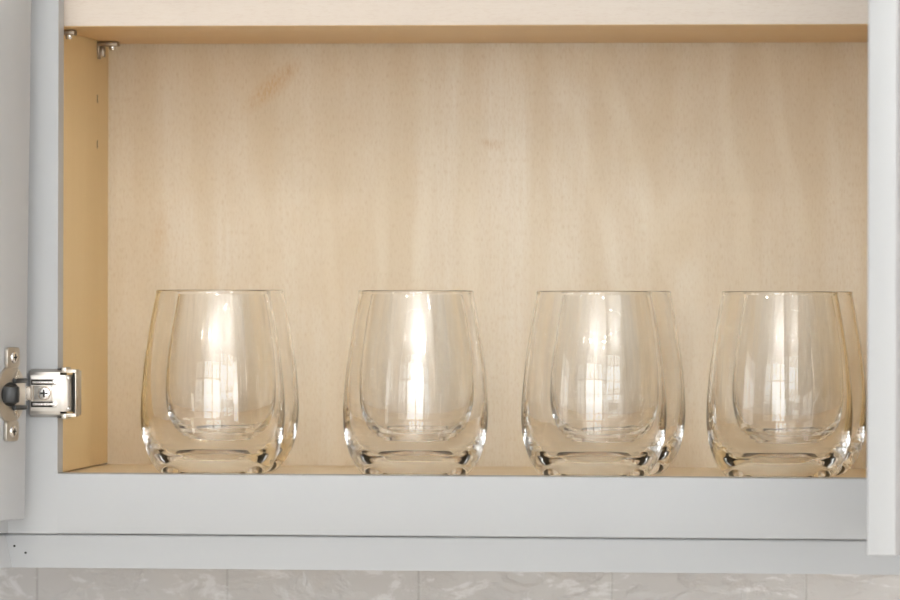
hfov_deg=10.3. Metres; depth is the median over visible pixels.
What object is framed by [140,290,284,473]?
wine glass
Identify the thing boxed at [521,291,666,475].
wine glass
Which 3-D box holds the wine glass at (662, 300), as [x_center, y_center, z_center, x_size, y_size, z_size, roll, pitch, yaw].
[0.109,0.054,3.312,0.094,0.121,0.094,0,0,-41]
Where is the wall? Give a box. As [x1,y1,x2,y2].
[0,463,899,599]
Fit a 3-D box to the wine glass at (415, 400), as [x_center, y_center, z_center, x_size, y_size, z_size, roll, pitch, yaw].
[-0.022,0.054,3.221,0.094,0.121,0.094,0,0,-10]
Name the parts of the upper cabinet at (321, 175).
door, arm, adjuster plate, rod, rod, mounting plate, panel, light rail, rail, panel, panel, door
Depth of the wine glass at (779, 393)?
3.16 m
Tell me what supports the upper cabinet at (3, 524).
attached to the wall
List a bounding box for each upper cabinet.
[0,0,899,574]
[0,520,11,567]
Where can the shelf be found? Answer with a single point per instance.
(122, 21)
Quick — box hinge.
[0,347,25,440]
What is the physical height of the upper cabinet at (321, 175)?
0.783 m
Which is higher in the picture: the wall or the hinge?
the hinge
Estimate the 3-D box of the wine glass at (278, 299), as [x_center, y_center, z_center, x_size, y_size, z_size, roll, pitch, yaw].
[-0.148,0.054,3.338,0.094,0.121,0.094,0,0,-2]
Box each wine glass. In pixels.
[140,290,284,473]
[267,290,298,471]
[343,290,487,474]
[438,290,487,396]
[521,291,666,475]
[648,291,685,474]
[706,291,852,476]
[804,291,866,475]
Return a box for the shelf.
[64,0,867,43]
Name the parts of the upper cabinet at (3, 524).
light rail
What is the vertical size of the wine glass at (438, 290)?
0.121 m
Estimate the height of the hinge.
0.059 m
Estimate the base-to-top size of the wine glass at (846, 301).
0.121 m

